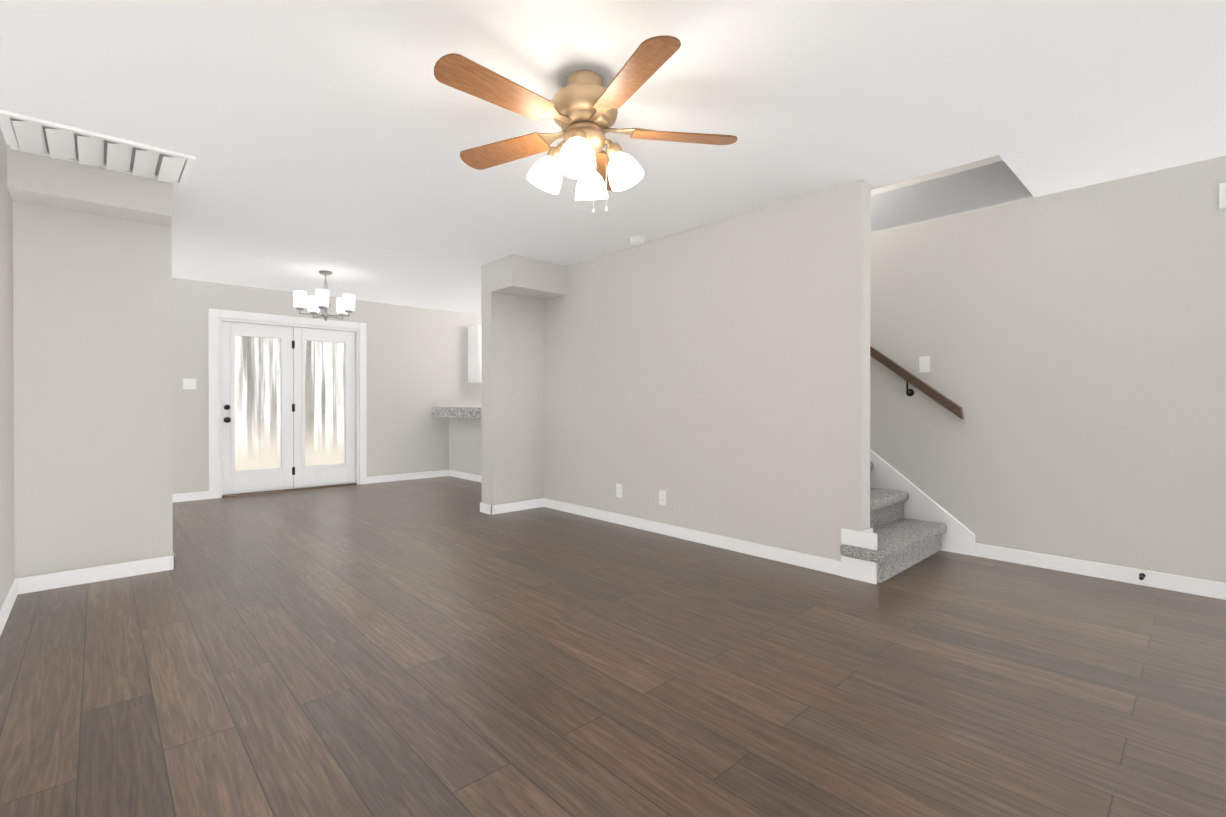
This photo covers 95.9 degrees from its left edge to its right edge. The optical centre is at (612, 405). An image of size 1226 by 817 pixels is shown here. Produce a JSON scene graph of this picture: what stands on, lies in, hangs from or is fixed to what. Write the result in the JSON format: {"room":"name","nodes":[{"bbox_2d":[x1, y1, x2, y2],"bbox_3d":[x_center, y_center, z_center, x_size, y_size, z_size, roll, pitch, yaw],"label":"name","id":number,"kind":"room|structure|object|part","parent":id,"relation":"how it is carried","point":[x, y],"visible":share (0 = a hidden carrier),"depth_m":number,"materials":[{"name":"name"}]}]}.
{"room":"empty living room","nodes":[
{"label":"empty living room","id":0,"kind":"room"},
{"bbox_2d":[0,127,13,608],"bbox_3d":[-2.509,-0.147,2.075,0.150,2.440,9.140,0,0,-43],"label":"wall","id":1,"kind":"structure","parent":0,"point":[6,421],"depth_m":2.86,"materials":[{"name":"beige paint"}]},
{"bbox_2d":[0,577,23,635],"bbox_3d":[-1.412,1.032,1.024,0.014,0.092,5.740,0,0,-43],"label":"baseboard","id":2,"kind":"structure","parent":1,"relation":"attached to","point":[17,587],"depth_m":2.86,"materials":[{"name":"white paint"}]},
{"bbox_2d":[172,278,480,493],"bbox_3d":[-3.362,-0.171,7.425,5.900,2.440,0.150,0,0,-43],"label":"wall","id":3,"kind":"structure","parent":0,"point":[416,364],"depth_m":7.53,"materials":[{"name":"beige paint"}]},
{"bbox_2d":[183,378,195,388],"bbox_3d":[-4.666,-0.235,6.095,0.118,0.118,0.017,0,0,-43],"label":"switch plate","id":4,"kind":"object","parent":3,"relation":"attached to","point":[187,383],"depth_m":6.10,"materials":[{"name":"white plastic"}]},
{"bbox_2d":[172,491,208,501],"bbox_3d":[-5.003,1.011,5.788,1.260,0.092,0.014,0,0,-43],"label":"baseboard","id":5,"kind":"structure","parent":3,"relation":"attached to","point":[180,497],"depth_m":6.10,"materials":[{"name":"white paint"}]},
{"bbox_2d":[208,309,366,498],"bbox_3d":[-3.966,-0.018,6.849,1.710,2.140,0.170,0,0,-43],"label":"door frame","id":6,"kind":"structure","parent":3,"relation":"attached to","point":[215,415],"depth_m":6.54,"materials":[{"name":"white paint"}]},
{"bbox_2d":[221,321,355,494],"bbox_3d":[-3.936,0.033,6.818,1.462,1.994,0.141,0,0,-43],"label":"french door","id":7,"kind":"structure","parent":3,"relation":"in","point":[292,431],"depth_m":6.79,"materials":[{"name":"white paint"}]},
{"bbox_3d":[-4.172,0.033,6.560,0.728,1.660,0.085,0,0,-43],"label":"french door handle","id":8,"kind":"part","parent":7,"relation":"part of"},
{"bbox_2d":[222,483,356,497],"bbox_3d":[-3.968,1.043,6.856,1.470,0.018,0.165,0,0,-43],"label":"door threshold sill","id":9,"kind":"structure","parent":3,"relation":"attached to","point":[276,491],"depth_m":6.76,"materials":[{"name":"brown metal"}]},
{"bbox_2d":[367,470,447,483],"bbox_3d":[-2.864,1.002,7.783,1.170,0.092,0.014,0,0,-43],"label":"baseboard","id":10,"kind":"structure","parent":3,"relation":"attached to","point":[429,474],"depth_m":7.75,"materials":[{"name":"white paint"}]},
{"bbox_2d":[468,325,480,382],"bbox_3d":[-1.801,-0.760,8.542,0.790,0.850,0.338,0,0,-43],"label":"upper cabinet","id":11,"kind":"object","parent":3,"relation":"attached to","point":[474,354],"visible":0.33,"depth_m":8.24,"materials":[{"name":"white wood"}]},
{"bbox_2d":[481,262,543,504],"bbox_3d":[-0.226,-0.796,6.354,2.770,3.700,0.190,0,0,-43],"label":"wall","id":12,"kind":"structure","parent":0,"point":[512,373],"depth_m":5.50,"materials":[{"name":"beige paint"}]},
{"bbox_2d":[480,502,487,513],"bbox_3d":[-0.301,1.008,6.432,2.784,0.092,0.014,0,0,-43],"label":"baseboard","id":13,"kind":"structure","parent":12,"relation":"attached to","point":[483,507],"depth_m":5.43,"materials":[{"name":"white paint"}]},
{"bbox_2d":[488,498,543,514],"bbox_3d":[-0.959,1.012,5.540,0.604,0.092,0.014,0,0,-43],"label":"baseboard","id":14,"kind":"structure","parent":12,"relation":"attached to","point":[534,503],"depth_m":5.52,"materials":[{"name":"white paint"}]},
{"bbox_2d":[0,476,1225,816],"bbox_3d":[-0.296,1.114,4.144,6.300,0.100,9.240,0,0,-43],"label":"floor","id":15,"kind":"structure","parent":0,"point":[442,646],"depth_m":2.15,"materials":[{"name":"brown wood"}]},
{"bbox_2d":[13,200,172,578],"bbox_3d":[-3.453,-0.154,3.710,0.700,2.440,0.980,0,0,-43],"label":"wall","id":16,"kind":"structure","parent":15,"relation":"on","point":[92,332],"depth_m":3.33,"materials":[{"name":"beige paint"}]},
{"bbox_2d":[24,556,167,592],"bbox_3d":[-3.106,1.021,3.359,0.660,0.092,0.014,0,0,-43],"label":"baseboard","id":17,"kind":"structure","parent":16,"relation":"attached to","point":[42,582],"depth_m":3.33,"materials":[{"name":"white paint"}]},
{"bbox_2d":[168,552,175,569],"bbox_3d":[-3.187,1.019,3.954,0.014,0.092,0.994,0,0,-43],"label":"baseboard","id":18,"kind":"structure","parent":15,"relation":"on","point":[171,559],"depth_m":3.58,"materials":[{"name":"white paint"}]},
{"bbox_2d":[449,417,481,475],"bbox_3d":[-1.635,0.609,7.439,0.120,0.880,2.190,0,0,-43],"label":"wall","id":19,"kind":"structure","parent":15,"relation":"on","point":[465,445],"depth_m":7.84,"materials":[{"name":"beige paint"}]},
{"bbox_2d":[432,407,480,418],"bbox_3d":[-1.651,0.100,7.387,0.570,0.140,2.238,0,0,-43],"label":"countertop","id":20,"kind":"structure","parent":19,"relation":"on","point":[463,412],"depth_m":7.44,"materials":[{"name":"grey stone"}]},
{"bbox_2d":[448,470,481,482],"bbox_3d":[-1.680,1.004,7.390,0.014,0.092,2.204,0,0,-43],"label":"baseboard","id":21,"kind":"structure","parent":19,"relation":"attached to","point":[463,475],"depth_m":7.81,"materials":[{"name":"white paint"}]},
{"bbox_2d":[840,462,946,582],"bbox_3d":[0.843,-0.272,4.875,1.153,2.665,3.434,0,0,-43],"label":"stair steps","id":22,"kind":"structure","parent":15,"relation":"on","point":[903,543],"depth_m":3.74,"materials":[{"name":"carpet"}]},
{"bbox_2d":[0,0,1225,314],"bbox_3d":[-0.296,-1.526,4.132,6.300,0.300,9.240,0,0,-43],"label":"ceiling","id":23,"kind":"structure","parent":0,"point":[332,136],"depth_m":2.55,"materials":[{"name":"white paint"}]},
{"bbox_2d":[7,145,172,226],"bbox_3d":[-3.032,-1.262,3.243,0.685,0.220,0.270,0,0,-43],"label":"soffit","id":24,"kind":"structure","parent":23,"relation":"attached to","point":[32,178],"depth_m":3.14,"materials":[{"name":"beige paint"}]},
{"bbox_2d":[0,109,195,185],"bbox_3d":[-2.740,-1.354,2.984,0.730,0.033,0.503,0,0,-43],"label":"ceiling vent","id":25,"kind":"object","parent":23,"relation":"in","point":[37,136],"visible":0.98,"depth_m":2.93,"materials":[{"name":"white plastic"}]},
{"bbox_2d":[293,270,354,320],"bbox_3d":[-2.995,-1.129,5.727,0.559,0.508,0.570,0,0,-43],"label":"chandelier","id":26,"kind":"object","parent":23,"relation":"hanging from","point":[325,315],"depth_m":5.69,"materials":[{"name":"white glass"}]},
{"bbox_3d":[-2.995,-1.066,5.727,0.559,0.165,0.570,0,0,-43],"label":"chandelier shade","id":27,"kind":"part","parent":26,"relation":"part of","materials":[{"name":"white glass"}]},
{"bbox_2d":[491,255,565,299],"bbox_3d":[-0.821,-1.239,5.415,0.620,0.285,0.370,0,0,-43],"label":"soffit beam","id":28,"kind":"structure","parent":23,"relation":"attached to","point":[516,275],"depth_m":5.27,"materials":[{"name":"beige paint"}]},
{"bbox_2d":[434,36,736,213],"bbox_3d":[-0.153,-1.087,2.293,1.228,0.562,1.274,0,0,-43],"label":"ceiling fan","id":29,"kind":"object","parent":23,"relation":"hanging from","point":[585,104],"depth_m":2.23,"materials":[{"name":"brown wood"}]},
{"bbox_3d":[-0.119,-0.982,2.331,0.401,0.151,0.401,0,0,-38],"label":"ceiling fan shade","id":30,"kind":"part","parent":29,"relation":"part of","materials":[{"name":"white glass"}]},
{"bbox_2d":[629,236,645,244],"bbox_3d":[0.200,-1.356,4.568,0.140,0.043,0.140,0,0,-43],"label":"smoke detector","id":31,"kind":"object","parent":23,"relation":"attached to","point":[636,240],"visible":1,"depth_m":4.52,"materials":[{"name":"white plastic"}]},
{"bbox_2d":[544,179,870,560],"bbox_3d":[0.442,-0.308,4.607,0.120,2.740,3.280,0,0,-43],"label":"wall","id":32,"kind":"structure","parent":0,"point":[713,378],"depth_m":4.08,"materials":[{"name":"beige paint"}]},
{"bbox_2d":[616,483,621,497],"bbox_3d":[0.054,0.760,4.934,0.009,0.118,0.072,0,0,-43],"label":"electrical outlet plate","id":33,"kind":"object","parent":32,"relation":"attached to","point":[618,486],"depth_m":4.93,"materials":[{"name":"white plastic"}]},
{"bbox_2d":[659,490,665,505],"bbox_3d":[0.408,0.762,4.553,0.009,0.118,0.072,0,0,-43],"label":"electrical outlet plate","id":34,"kind":"object","parent":32,"relation":"attached to","point":[662,497],"depth_m":4.55,"materials":[{"name":"white plastic"}]},
{"bbox_2d":[544,498,840,575],"bbox_3d":[0.352,1.016,4.611,0.014,0.092,3.160,0,0,-43],"label":"baseboard","id":35,"kind":"structure","parent":32,"relation":"attached to","point":[823,564],"depth_m":4.19,"materials":[{"name":"white paint"}]},
{"bbox_2d":[841,528,876,583],"bbox_3d":[1.543,0.917,3.418,0.138,0.300,0.210,0,0,-43],"label":"baseboard","id":36,"kind":"structure","parent":32,"relation":"attached to","point":[859,569],"depth_m":3.37,"materials":[{"name":"white paint"}]},
{"bbox_2d":[870,155,1225,582],"bbox_3d":[2.104,-0.788,4.501,0.150,3.700,6.100,0,0,-43],"label":"wall","id":37,"kind":"structure","parent":0,"point":[1071,343],"depth_m":3.53,"materials":[{"name":"beige paint"}]},
{"bbox_2d":[870,345,963,419],"bbox_3d":[1.333,-1.246,5.154,0.085,2.684,3.390,0,0,-43],"label":"handrail","id":38,"kind":"object","parent":37,"relation":"attached to","point":[907,376],"visible":0.33,"depth_m":4.12,"materials":[{"name":"brown wood"}]},
{"bbox_2d":[870,449,974,555],"bbox_3d":[1.327,-0.401,5.214,0.016,2.921,3.600,0,0,-43],"label":"stair skirt board","id":39,"kind":"object","parent":37,"relation":"attached to","point":[957,536],"visible":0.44,"depth_m":4.14,"materials":[{"name":"white paint"}]},
{"bbox_2d":[919,356,929,371],"bbox_3d":[2.330,-0.306,4.139,0.017,0.118,0.072,0,0,-43],"label":"switch plate","id":40,"kind":"object","parent":37,"relation":"attached to","point":[924,363],"depth_m":4.14,"materials":[{"name":"white plastic"}]},
{"bbox_2d":[975,543,1225,599],"bbox_3d":[3.330,1.023,3.074,0.014,0.092,2.270,0,0,-43],"label":"baseboard","id":41,"kind":"structure","parent":37,"relation":"attached to","point":[1172,582],"depth_m":3.39,"materials":[{"name":"white paint"}]},
{"bbox_2d":[1139,573,1145,579],"bbox_3d":[3.105,1.008,3.247,0.080,0.028,0.027,0,0,-43],"label":"door stop","id":42,"kind":"object","parent":41,"relation":"attached to","point":[1142,576],"visible":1,"depth_m":3.26,"materials":[{"name":"black metal"}]},
{"bbox_2d":[1219,183,1225,208],"bbox_3d":[3.464,-1.148,2.913,0.023,0.135,0.365,0,0,-43],"label":"air vent","id":43,"kind":"object","parent":37,"relation":"in","point":[1222,195],"visible":1,"depth_m":3.03,"materials":[{"name":"white plastic"}]},
{"label":"outside","id":44,"kind":"structure","parent":0,"visible":0},
{"bbox_2d":[235,336,343,470],"bbox_3d":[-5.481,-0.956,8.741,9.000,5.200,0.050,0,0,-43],"label":"door glass","id":45,"kind":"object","parent":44,"point":[271,418],"depth_m":8.81,"materials":[{"name":"clear glass"}]}
]}

